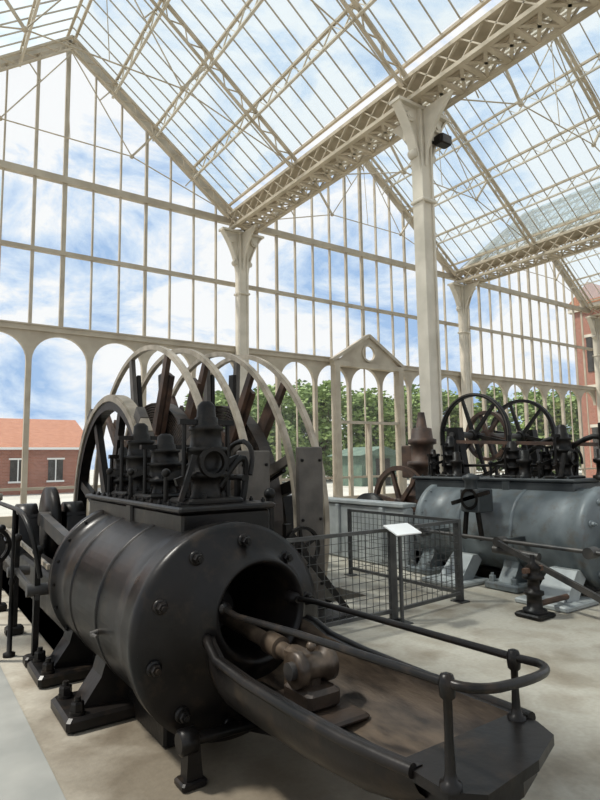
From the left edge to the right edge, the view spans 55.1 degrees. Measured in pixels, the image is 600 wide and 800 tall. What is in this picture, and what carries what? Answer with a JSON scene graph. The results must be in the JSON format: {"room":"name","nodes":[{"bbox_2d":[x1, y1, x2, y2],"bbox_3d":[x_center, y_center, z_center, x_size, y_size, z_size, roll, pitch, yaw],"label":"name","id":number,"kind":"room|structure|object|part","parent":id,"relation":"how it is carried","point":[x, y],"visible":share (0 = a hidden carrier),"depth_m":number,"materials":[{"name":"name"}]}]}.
{"room":"industrial museum hall","nodes":[
{"label":"industrial museum hall","id":0,"kind":"room"},
{"bbox_2d":[0,470,581,515],"bbox_3d":[-11.827,7.395,52.043,280.000,0.100,220.000,3,-7,-34],"label":"ground","id":1,"kind":"structure","parent":0,"point":[13,500],"depth_m":30.64,"materials":[{"name":"beige concrete"}]},
{"bbox_2d":[0,418,95,494],"bbox_3d":[-24.364,3.159,32.797,22.000,4.650,10.900,3,-7,-34],"label":"brick building","id":2,"kind":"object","parent":1,"relation":"on","point":[54,445],"visible":0.82,"depth_m":33.65,"materials":[{"name":"brick"}]},
{"bbox_2d":[183,392,221,409],"bbox_3d":[-7.615,2.937,47.370,5.429,7.674,5.589,-4,-7,25],"label":"tree","id":3,"kind":"object","parent":1,"relation":"on","point":[185,402],"visible":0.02,"depth_m":46.70,"materials":[{"name":"green plant"}]},
{"bbox_2d":[215,390,273,442],"bbox_3d":[-4.663,2.595,41.323,5.518,7.008,5.254,3,-7,-34],"label":"tree","id":4,"kind":"object","parent":1,"relation":"on","point":[220,400],"visible":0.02,"depth_m":40.27,"materials":[{"name":"green plant"}]},
{"bbox_2d":[251,384,309,478],"bbox_3d":[-1.909,2.498,44.910,5.220,7.874,5.793,-3,-6,17],"label":"tree","id":5,"kind":"object","parent":1,"relation":"on","point":[289,420],"visible":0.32,"depth_m":43.92,"materials":[{"name":"green plant"}]},
{"bbox_2d":[286,379,345,442],"bbox_3d":[0.823,2.657,54.058,5.737,9.393,6.241,-5,-7,36],"label":"tree","id":6,"kind":"object","parent":1,"relation":"on","point":[299,380],"visible":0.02,"depth_m":54.00,"materials":[{"name":"green plant"}]},
{"bbox_2d":[292,380,346,479],"bbox_3d":[1.603,2.404,48.070,5.648,8.624,5.517,-2,-6,13],"label":"tree","id":7,"kind":"object","parent":1,"relation":"on","point":[324,395],"visible":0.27,"depth_m":47.05,"materials":[{"name":"green plant"}]},
{"bbox_2d":[329,446,397,486],"bbox_3d":[4.507,4.427,38.647,4.100,2.550,3.600,3,-7,-34],"label":"shed","id":8,"kind":"object","parent":1,"relation":"on","point":[359,456],"visible":0.44,"depth_m":37.17,"materials":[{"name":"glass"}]},
{"bbox_2d":[341,390,391,449],"bbox_3d":[6.349,3.170,57.393,6.179,8.917,5.553,-1,-6,1],"label":"tree","id":9,"kind":"object","parent":1,"relation":"on","point":[344,416],"visible":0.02,"depth_m":56.99,"materials":[{"name":"green plant"}]},
{"bbox_2d":[342,387,395,449],"bbox_3d":[6.164,2.883,49.107,5.234,7.761,5.126,-1,-6,5],"label":"tree","id":10,"kind":"object","parent":1,"relation":"on","point":[371,399],"visible":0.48,"depth_m":48.02,"materials":[{"name":"green plant"}]},
{"bbox_2d":[390,384,419,439],"bbox_3d":[11.911,3.105,60.226,6.718,9.485,6.511,3,-7,-34],"label":"tree","id":11,"kind":"object","parent":1,"relation":"on","point":[413,385],"visible":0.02,"depth_m":59.25,"materials":[{"name":"green plant"}]},
{"bbox_2d":[386,387,445,448],"bbox_3d":[9.757,2.751,51.485,6.218,8.421,5.534,-1,-6,3],"label":"tree","id":12,"kind":"object","parent":1,"relation":"on","point":[415,397],"visible":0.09,"depth_m":50.55,"materials":[{"name":"green plant"}]},
{"bbox_2d":[442,389,477,462],"bbox_3d":[13.824,3.059,54.258,5.750,8.275,5.774,3,-7,-34],"label":"tree","id":13,"kind":"object","parent":1,"relation":"on","point":[454,415],"visible":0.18,"depth_m":53.33,"materials":[{"name":"green plant"}]},
{"bbox_2d":[473,386,521,474],"bbox_3d":[18.963,3.061,55.881,6.059,8.468,6.127,3,-7,-34],"label":"tree","id":14,"kind":"object","parent":1,"relation":"on","point":[498,392],"visible":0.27,"depth_m":54.34,"materials":[{"name":"green plant"}]},
{"bbox_2d":[508,389,561,429],"bbox_3d":[23.758,3.032,57.396,6.383,8.709,5.537,-1,-6,3],"label":"tree","id":15,"kind":"object","parent":1,"relation":"on","point":[517,393],"visible":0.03,"depth_m":57.96,"materials":[{"name":"green plant"}]},
{"bbox_2d":[517,391,577,473],"bbox_3d":[21.286,2.915,50.067,5.330,7.479,5.740,3,-7,-34],"label":"tree","id":16,"kind":"object","parent":1,"relation":"on","point":[531,408],"visible":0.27,"depth_m":49.26,"materials":[{"name":"green plant"}]},
{"bbox_2d":[567,395,581,470],"bbox_3d":[26.976,2.845,52.455,5.525,7.970,5.425,-3,-6,21],"label":"tree","id":17,"kind":"object","parent":1,"relation":"on","point":[575,428],"visible":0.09,"depth_m":52.53,"materials":[{"name":"green plant"}]},
{"bbox_2d":[566,282,599,477],"bbox_3d":[24.003,-1.110,41.660,10.100,13.650,3.400,3,-7,-34],"label":"brick building","id":18,"kind":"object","parent":1,"relation":"on","point":[588,341],"visible":0.47,"depth_m":39.40,"materials":[{"name":"red brick"}]},
{"bbox_2d":[0,528,599,799],"bbox_3d":[9.895,3.709,11.492,34.500,1.950,26.300,3,-7,-34],"label":"floor","id":19,"kind":"structure","parent":0,"point":[122,760],"depth_m":3.84,"materials":[{"name":"concrete"}]},
{"bbox_2d":[0,666,65,799],"bbox_3d":[-4.779,2.351,6.012,2.340,0.014,17.700,3,-7,-34],"label":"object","id":20,"kind":"structure","parent":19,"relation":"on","point":[25,772],"depth_m":3.19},
{"bbox_2d":[73,345,354,622],"bbox_3d":[-1.206,1.621,8.086,3.100,4.720,5.410,3,-7,-34],"label":"flywheel","id":21,"kind":"object","parent":19,"relation":"on","point":[305,512],"visible":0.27,"depth_m":7.35,"materials":[{"name":"grey metal"}]},
{"bbox_2d":[218,225,263,394],"bbox_3d":[-1.922,-1.025,19.120,1.364,9.390,1.366,-2,-6,10],"label":"column","id":22,"kind":"structure","parent":19,"relation":"on","point":[242,245],"depth_m":19.27,"materials":[{"name":"beige metal"}]},
{"bbox_2d":[0,401,553,799],"bbox_3d":[-2.017,1.205,5.285,1.862,2.065,8.840,4,-8,-38],"label":"engine","id":23,"kind":"object","parent":19,"relation":"on","point":[181,613],"visible":1,"depth_m":3.16,"materials":[{"name":"black metal"}]},
{"bbox_3d":[-3.035,1.667,5.787,0.162,1.279,3.172,4,-7,-36],"label":"guard rail","id":24,"kind":"part","parent":23,"relation":"part of","materials":[{"name":"metal"}]},
{"bbox_3d":[-2.956,2.120,6.958,0.850,0.620,4.860,3,-7,-34],"label":"bed frame","id":25,"kind":"part","parent":23,"relation":"part of","materials":[{"name":"black metal"}]},
{"bbox_2d":[90,629,98,638],"bbox_3d":[-1.235,1.442,3.552,0.098,0.055,0.129,3,-7,-34],"label":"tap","id":26,"kind":"object","parent":23,"relation":"on","point":[95,633],"depth_m":3.56,"materials":[{"name":"grey metal"}]},
{"bbox_3d":[-0.341,1.323,3.448,0.240,0.240,1.304,3,-7,-34],"label":"piston rod","id":27,"kind":"part","parent":23,"relation":"part of","materials":[{"name":"brown metal"}]},
{"bbox_3d":[0.245,1.104,2.568,0.640,0.345,1.805,3,-7,-34],"label":"handrail","id":28,"kind":"part","parent":23,"relation":"part of","materials":[{"name":"black metal"}]},
{"bbox_2d":[286,509,469,626],"bbox_3d":[0.126,1.884,6.651,3.040,0.940,2.240,3,-7,-34],"label":"fence","id":29,"kind":"object","parent":19,"relation":"on","point":[458,592],"visible":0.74,"depth_m":6.28,"materials":[{"name":"metal"}]},
{"bbox_2d":[383,523,421,623],"bbox_3d":[1.052,1.763,5.824,0.340,0.982,0.204,3,-7,-34],"label":"information sign","id":30,"kind":"object","parent":19,"relation":"on","point":[401,529],"visible":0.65,"depth_m":5.84,"materials":[{"name":"metal"}]},
{"bbox_2d":[389,90,453,472],"bbox_3d":[2.753,-1.800,12.373,1.364,9.390,1.380,-2,-6,10],"label":"column","id":31,"kind":"structure","parent":19,"relation":"on","point":[418,127],"depth_m":12.41,"materials":[{"name":"beige metal"}]},
{"bbox_2d":[432,133,451,148],"bbox_3d":[3.130,-5.749,12.786,0.411,0.220,0.337,3,-7,-34],"label":"spotlight","id":32,"kind":"object","parent":31,"relation":"attached to","point":[442,140],"visible":0.94,"depth_m":12.68,"materials":[{"name":"metal"}]},
{"bbox_2d":[290,393,599,621],"bbox_3d":[2.859,1.198,9.001,3.733,2.720,8.338,2,-7,-27],"label":"engine","id":33,"kind":"object","parent":19,"relation":"on","point":[533,530],"visible":0.93,"depth_m":7.58,"materials":[{"name":"metal"}]},
{"bbox_3d":[1.099,2.425,10.401,0.850,0.620,3.760,3,-7,-34],"label":"bed frame","id":34,"kind":"part","parent":33,"relation":"part of","materials":[{"name":"grey metal"}]},
{"bbox_3d":[2.527,1.569,6.944,0.642,1.338,3.600,3,-7,-34],"label":"eccentric rod","id":35,"kind":"part","parent":33,"relation":"part of","materials":[{"name":"metal"}]},
{"bbox_2d":[447,281,478,474],"bbox_3d":[7.388,-0.485,25.502,1.364,9.390,1.366,-2,-6,10],"label":"column","id":36,"kind":"structure","parent":19,"relation":"on","point":[462,294],"depth_m":25.59,"materials":[{"name":"beige metal"}]},
{"bbox_2d":[585,316,599,422],"bbox_3d":[16.698,0.056,31.883,1.364,9.390,1.366,-2,-6,10],"label":"column","id":37,"kind":"structure","parent":19,"relation":"on","point":[594,322],"depth_m":32.02,"materials":[{"name":"beige metal"}]},
{"bbox_2d":[587,304,599,317],"bbox_3d":[23.802,-6.132,22.051,0.960,0.635,25.679,3,-7,-34],"label":"girder","id":38,"kind":"object","parent":37,"relation":"on","point":[596,307],"visible":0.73,"depth_m":32.07,"materials":[{"name":"metal"}]},
{"bbox_3d":[-1.684,-3.149,-1.048,1.600,9.390,1.860,3,-7,-34],"label":"column","id":39,"kind":"structure","parent":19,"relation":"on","visible":0},
{"bbox_3d":[-4.127,-7.755,2.907,0.960,0.635,25.679,3,-7,-34],"label":"girder","id":40,"kind":"object","parent":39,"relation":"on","visible":0},
{"bbox_2d":[0,35,232,218],"bbox_3d":[-6.620,-8.493,16.610,10.637,4.359,0.140,3,-7,-34],"label":"roof truss","id":41,"kind":"object","parent":40,"relation":"on","point":[2,57],"visible":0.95,"depth_m":17.26,"materials":[{"name":"metal"}]},
{"bbox_2d":[0,0,298,169],"bbox_3d":[-4.438,-8.855,13.458,10.637,4.359,0.140,3,-7,-34],"label":"roof truss","id":42,"kind":"object","parent":40,"relation":"on","point":[23,28],"visible":0.98,"depth_m":14.71,"materials":[{"name":"metal"}]},
{"bbox_2d":[19,0,599,287],"bbox_3d":[9.742,-9.290,12.817,30.545,2.348,25.813,3,-7,-34],"label":"lattice purlins","id":43,"kind":"object","parent":42,"relation":"on","point":[370,3],"visible":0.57,"depth_m":16.98,"materials":[{"name":"beige paint"}]},
{"bbox_2d":[310,0,407,87],"bbox_3d":[-2.002,-9.259,9.938,10.637,4.359,0.140,3,-7,-34],"label":"roof truss","id":44,"kind":"object","parent":40,"relation":"on","point":[357,6],"visible":0.88,"depth_m":12.21,"materials":[{"name":"metal"}]},
{"bbox_3d":[7.626,-2.608,5.333,1.600,9.390,1.860,3,-7,-34],"label":"column","id":45,"kind":"structure","parent":19,"relation":"on","visible":0},
{"bbox_2d":[229,0,599,233],"bbox_3d":[5.183,-7.214,9.288,0.960,0.635,25.679,3,-7,-34],"label":"girder","id":46,"kind":"object","parent":45,"relation":"on","point":[498,28],"visible":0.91,"depth_m":12.48,"materials":[{"name":"metal"}]},
{"bbox_2d":[256,157,457,275],"bbox_3d":[2.690,-7.952,22.992,10.637,4.359,0.140,3,-7,-34],"label":"roof truss","id":47,"kind":"object","parent":46,"relation":"on","point":[372,159],"visible":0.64,"depth_m":23.70,"materials":[{"name":"metal"}]},
{"bbox_2d":[318,110,535,248],"bbox_3d":[4.872,-8.314,19.840,10.637,4.359,0.140,3,-7,-34],"label":"roof truss","id":48,"kind":"object","parent":46,"relation":"on","point":[446,112],"visible":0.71,"depth_m":20.91,"materials":[{"name":"metal"}]},
{"bbox_2d":[429,28,599,151],"bbox_3d":[7.308,-8.718,16.320,10.637,4.359,0.140,3,-7,-34],"label":"roof truss","id":49,"kind":"object","parent":46,"relation":"on","point":[561,39],"visible":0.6,"depth_m":16.74,"materials":[{"name":"metal"}]},
{"bbox_3d":[16.936,-2.067,11.715,1.600,9.390,1.860,3,-7,-34],"label":"column","id":50,"kind":"structure","parent":19,"relation":"on","visible":0},
{"bbox_2d":[452,219,599,284],"bbox_3d":[14.492,-6.673,15.670,0.960,0.635,25.679,3,-7,-34],"label":"girder","id":51,"kind":"object","parent":50,"relation":"on","point":[586,230],"visible":0.93,"depth_m":22.94,"materials":[{"name":"metal"}]},
{"bbox_2d":[468,214,592,309],"bbox_3d":[12.000,-7.412,29.373,10.637,4.359,0.140,3,-7,-34],"label":"roof truss","id":52,"kind":"object","parent":51,"relation":"on","point":[533,215],"visible":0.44,"depth_m":30.70,"materials":[{"name":"metal"}]},
{"bbox_2d":[545,193,599,250],"bbox_3d":[14.182,-7.774,26.221,10.637,4.359,0.140,3,-7,-34],"label":"roof truss","id":53,"kind":"object","parent":51,"relation":"on","point":[592,199],"visible":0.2,"depth_m":24.87,"materials":[{"name":"metal"}]},
{"bbox_2d":[0,39,599,527],"bbox_3d":[2.521,-3.156,22.825,34.031,14.279,0.320,3,-7,-34],"label":"wall","id":54,"kind":"structure","parent":0,"point":[29,335],"depth_m":20.37,"materials":[{"name":"metal"}]},
{"bbox_2d":[0,0,599,300],"bbox_3d":[9.739,-9.512,12.841,33.170,4.036,25.822,3,-7,-34],"label":"glazing bars","id":55,"kind":"object","parent":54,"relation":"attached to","point":[247,3],"visible":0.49,"depth_m":17.03,"materials":[{"name":"white metal"}]},
{"bbox_2d":[329,334,406,497],"bbox_3d":[2.677,0.681,22.102,3.703,6.491,0.280,3,-7,-34],"label":"door","id":56,"kind":"structure","parent":54,"relation":"in","point":[353,356],"depth_m":22.02,"materials":[{"name":"paint"}]}
]}

